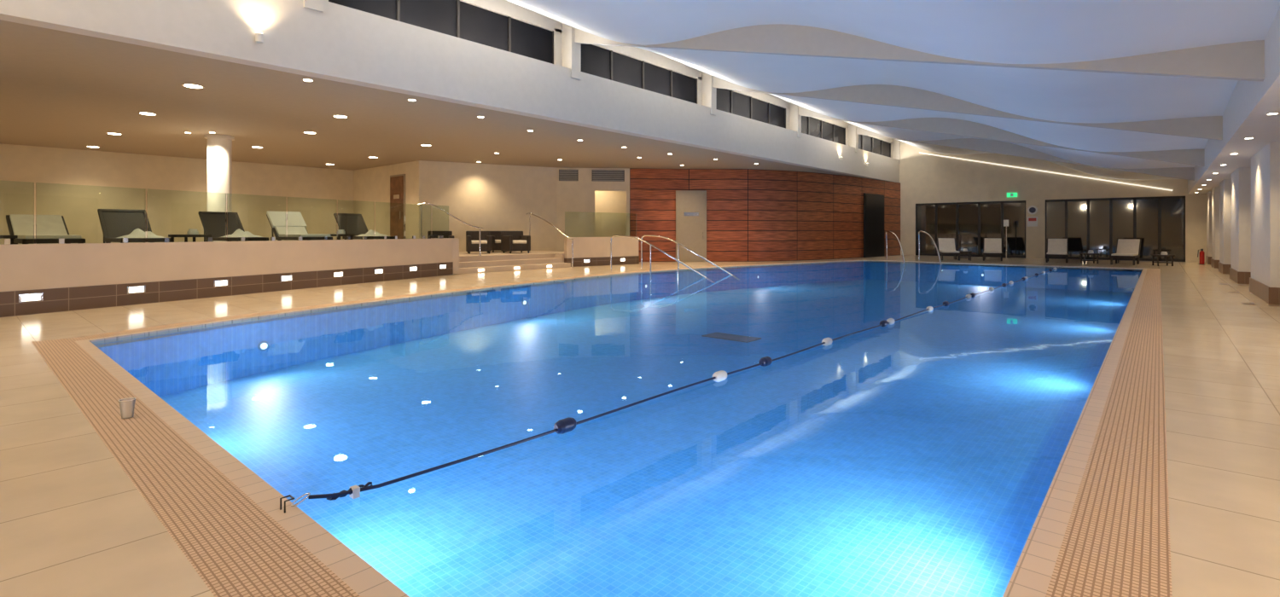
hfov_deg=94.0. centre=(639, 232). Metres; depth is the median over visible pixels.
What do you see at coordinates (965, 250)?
side table
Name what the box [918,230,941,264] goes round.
ladder rail
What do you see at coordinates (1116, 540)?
grate
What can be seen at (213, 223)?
sun lounger
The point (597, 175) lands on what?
air vent
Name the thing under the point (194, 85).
recessed light
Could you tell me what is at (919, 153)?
light strip
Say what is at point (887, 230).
ladder rail
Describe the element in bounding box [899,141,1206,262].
wall
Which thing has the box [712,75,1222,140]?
ceiling fin
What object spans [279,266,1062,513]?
lane rope
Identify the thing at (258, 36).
wall spotlight
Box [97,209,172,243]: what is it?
sun lounger
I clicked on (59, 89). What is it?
ceiling soffit
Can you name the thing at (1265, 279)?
pilaster
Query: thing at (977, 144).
ceiling fin
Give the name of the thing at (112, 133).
recessed light
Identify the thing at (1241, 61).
ceiling fin
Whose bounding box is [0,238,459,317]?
wall
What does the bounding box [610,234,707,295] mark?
pool handrail
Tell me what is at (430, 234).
rattan armchair
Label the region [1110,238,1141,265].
sun lounger
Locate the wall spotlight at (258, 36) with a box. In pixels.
[255,32,263,43]
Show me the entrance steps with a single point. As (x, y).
(470, 263)
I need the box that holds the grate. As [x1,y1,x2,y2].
[31,260,1172,596]
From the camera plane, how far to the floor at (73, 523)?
3.37 m
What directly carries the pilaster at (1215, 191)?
on the floor at (73, 523)
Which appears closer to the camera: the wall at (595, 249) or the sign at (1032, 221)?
the wall at (595, 249)
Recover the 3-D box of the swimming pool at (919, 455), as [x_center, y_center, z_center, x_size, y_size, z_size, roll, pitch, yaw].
[4.125,1.625,13.892,11.219,0.750,24.415,0,0,41]
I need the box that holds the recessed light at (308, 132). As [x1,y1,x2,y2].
[302,131,317,133]
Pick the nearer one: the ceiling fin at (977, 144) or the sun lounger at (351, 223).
the sun lounger at (351, 223)
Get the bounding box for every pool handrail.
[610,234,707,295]
[640,234,732,291]
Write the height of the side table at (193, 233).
0.500 m
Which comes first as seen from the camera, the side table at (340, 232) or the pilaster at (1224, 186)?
the side table at (340, 232)
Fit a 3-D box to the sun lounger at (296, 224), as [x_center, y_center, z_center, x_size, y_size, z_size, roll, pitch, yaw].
[-7.906,-0.025,13.846,1.796,0.933,0.740,0,0,38]
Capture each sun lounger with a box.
[5,214,85,244]
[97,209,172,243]
[197,211,268,241]
[266,211,332,240]
[333,213,394,239]
[936,238,960,261]
[982,238,1002,261]
[1045,238,1068,263]
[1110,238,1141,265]
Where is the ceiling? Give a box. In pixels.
[505,0,1279,180]
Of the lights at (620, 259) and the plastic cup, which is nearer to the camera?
the plastic cup
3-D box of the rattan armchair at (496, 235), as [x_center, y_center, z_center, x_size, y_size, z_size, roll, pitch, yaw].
[-5.176,0.350,21.998,0.800,0.779,0.833,0,0,-29]
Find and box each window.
[328,0,553,63]
[580,43,697,104]
[716,87,785,128]
[801,116,845,145]
[858,134,890,157]
[915,200,1025,257]
[1045,196,1185,261]
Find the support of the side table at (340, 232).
on the floor
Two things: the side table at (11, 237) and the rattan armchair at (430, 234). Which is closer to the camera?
the side table at (11, 237)
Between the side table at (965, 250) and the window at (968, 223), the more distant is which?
the window at (968, 223)
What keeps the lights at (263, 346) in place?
attached to the swimming pool at (919, 455)
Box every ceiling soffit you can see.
[0,19,858,177]
[1191,91,1279,194]
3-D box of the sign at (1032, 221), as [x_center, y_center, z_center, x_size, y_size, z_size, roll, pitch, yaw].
[17.887,-0.724,27.224,0.400,0.949,0.035,0,0,41]
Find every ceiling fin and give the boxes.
[574,23,1264,81]
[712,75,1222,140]
[798,106,1204,166]
[856,126,1194,180]
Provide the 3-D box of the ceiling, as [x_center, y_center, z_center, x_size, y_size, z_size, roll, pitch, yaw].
[5.710,-3.532,13.915,11.470,2.882,36.500,0,0,41]
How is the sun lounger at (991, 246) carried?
on the floor at (73, 523)
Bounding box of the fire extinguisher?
[1197,249,1204,264]
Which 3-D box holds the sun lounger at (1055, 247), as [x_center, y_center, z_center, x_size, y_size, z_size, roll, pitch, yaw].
[16.650,0.733,23.844,0.720,0.937,1.737,0,0,36]
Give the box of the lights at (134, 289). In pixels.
[18,264,446,302]
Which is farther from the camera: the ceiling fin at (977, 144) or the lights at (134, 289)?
the ceiling fin at (977, 144)
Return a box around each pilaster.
[1205,192,1211,264]
[1210,186,1219,268]
[1218,179,1230,274]
[1229,167,1250,284]
[1249,141,1279,304]
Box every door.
[389,174,405,238]
[675,190,706,261]
[863,192,884,257]
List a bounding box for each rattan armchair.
[427,231,454,238]
[465,231,491,253]
[489,231,500,252]
[500,231,530,253]
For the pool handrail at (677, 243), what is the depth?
17.93 m
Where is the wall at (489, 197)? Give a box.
[353,160,629,252]
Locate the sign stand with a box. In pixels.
[1002,220,1011,258]
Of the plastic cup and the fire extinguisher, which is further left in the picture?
the plastic cup
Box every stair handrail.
[418,203,482,255]
[525,212,574,267]
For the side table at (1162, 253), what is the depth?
21.10 m
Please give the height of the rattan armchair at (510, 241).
0.779 m
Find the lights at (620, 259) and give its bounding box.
[477,258,625,271]
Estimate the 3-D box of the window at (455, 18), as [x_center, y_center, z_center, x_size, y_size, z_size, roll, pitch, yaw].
[-3.638,-4.190,11.922,0.070,0.880,5.020,0,0,41]
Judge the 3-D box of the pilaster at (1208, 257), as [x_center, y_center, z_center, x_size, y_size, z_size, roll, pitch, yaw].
[21.774,-0.150,22.413,0.720,2.700,1.240,0,0,41]
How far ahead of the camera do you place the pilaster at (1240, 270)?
13.85 m
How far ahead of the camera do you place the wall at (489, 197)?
23.02 m
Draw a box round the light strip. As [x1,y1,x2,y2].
[919,152,1172,191]
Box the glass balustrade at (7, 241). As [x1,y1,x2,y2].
[4,180,443,244]
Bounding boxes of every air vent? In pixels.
[558,169,578,180]
[592,169,624,181]
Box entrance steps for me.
[453,250,570,274]
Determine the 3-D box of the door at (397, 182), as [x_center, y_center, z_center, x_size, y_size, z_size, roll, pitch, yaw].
[-9.045,-0.845,22.220,1.090,2.570,0.155,0,0,41]
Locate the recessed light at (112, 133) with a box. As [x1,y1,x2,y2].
[106,132,122,134]
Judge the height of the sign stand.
1.750 m
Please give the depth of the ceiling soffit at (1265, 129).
10.34 m
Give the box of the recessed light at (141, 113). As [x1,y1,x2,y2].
[137,111,157,115]
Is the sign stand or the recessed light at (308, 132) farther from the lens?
the sign stand
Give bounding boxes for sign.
[1006,192,1017,197]
[1027,205,1037,226]
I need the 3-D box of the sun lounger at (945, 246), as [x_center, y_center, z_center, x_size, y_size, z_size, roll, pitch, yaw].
[13.335,0.733,25.826,0.720,0.937,1.737,0,0,21]
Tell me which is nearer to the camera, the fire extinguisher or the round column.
the round column
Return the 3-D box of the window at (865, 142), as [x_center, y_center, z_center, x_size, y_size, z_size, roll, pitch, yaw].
[11.321,-4.190,29.143,0.070,0.880,5.300,0,0,41]
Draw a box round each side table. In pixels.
[0,235,17,244]
[168,228,211,242]
[322,229,354,239]
[957,248,971,261]
[1079,250,1099,263]
[1151,251,1175,266]
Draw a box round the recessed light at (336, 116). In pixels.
[331,115,348,118]
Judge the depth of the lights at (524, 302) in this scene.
13.68 m
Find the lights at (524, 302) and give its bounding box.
[521,299,527,305]
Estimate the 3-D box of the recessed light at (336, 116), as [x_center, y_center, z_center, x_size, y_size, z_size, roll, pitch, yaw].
[-6.568,-2.542,13.088,0.355,0.016,0.303,0,0,41]
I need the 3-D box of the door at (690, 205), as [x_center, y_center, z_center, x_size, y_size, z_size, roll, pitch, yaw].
[2.067,-0.235,24.033,1.240,2.870,0.155,0,0,-3]
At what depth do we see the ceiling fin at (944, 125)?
18.29 m
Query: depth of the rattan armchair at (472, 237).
20.34 m
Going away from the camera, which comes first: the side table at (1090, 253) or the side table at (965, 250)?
the side table at (1090, 253)
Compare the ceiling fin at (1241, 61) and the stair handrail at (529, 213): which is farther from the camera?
the stair handrail at (529, 213)
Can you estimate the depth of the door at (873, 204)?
28.52 m
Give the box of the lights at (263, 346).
[257,341,269,351]
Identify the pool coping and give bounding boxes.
[75,260,1147,596]
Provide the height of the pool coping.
0.092 m
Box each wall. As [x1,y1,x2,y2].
[0,143,353,244]
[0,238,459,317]
[353,160,629,252]
[564,236,639,267]
[629,168,900,261]
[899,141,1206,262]
[1187,6,1279,194]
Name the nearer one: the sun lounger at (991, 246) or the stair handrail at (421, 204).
the stair handrail at (421, 204)
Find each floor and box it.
[0,255,1279,596]
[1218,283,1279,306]
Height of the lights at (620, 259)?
0.190 m
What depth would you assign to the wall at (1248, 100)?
8.11 m
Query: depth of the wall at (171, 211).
19.84 m
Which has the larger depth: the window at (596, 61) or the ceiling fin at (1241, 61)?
the window at (596, 61)
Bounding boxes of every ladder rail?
[885,230,905,263]
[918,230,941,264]
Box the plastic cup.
[118,397,136,418]
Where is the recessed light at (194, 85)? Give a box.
[181,83,204,88]
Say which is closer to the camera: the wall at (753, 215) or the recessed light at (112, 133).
the recessed light at (112, 133)
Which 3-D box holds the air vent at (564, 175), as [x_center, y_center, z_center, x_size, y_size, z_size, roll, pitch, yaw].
[-2.829,-2.250,23.676,0.750,0.450,0.050,0,0,-5]
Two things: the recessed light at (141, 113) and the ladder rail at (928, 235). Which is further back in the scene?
the ladder rail at (928, 235)
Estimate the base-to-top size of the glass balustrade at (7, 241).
0.910 m
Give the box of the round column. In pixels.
[203,134,234,241]
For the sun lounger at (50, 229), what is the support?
on the floor
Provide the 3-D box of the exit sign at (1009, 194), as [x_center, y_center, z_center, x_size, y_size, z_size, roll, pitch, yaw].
[17.273,-1.720,27.737,0.400,0.200,0.065,0,0,41]
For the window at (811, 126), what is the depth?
24.90 m
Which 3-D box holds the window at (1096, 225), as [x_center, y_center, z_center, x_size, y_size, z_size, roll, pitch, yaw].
[20.079,-0.130,25.462,4.680,2.640,0.100,0,0,41]

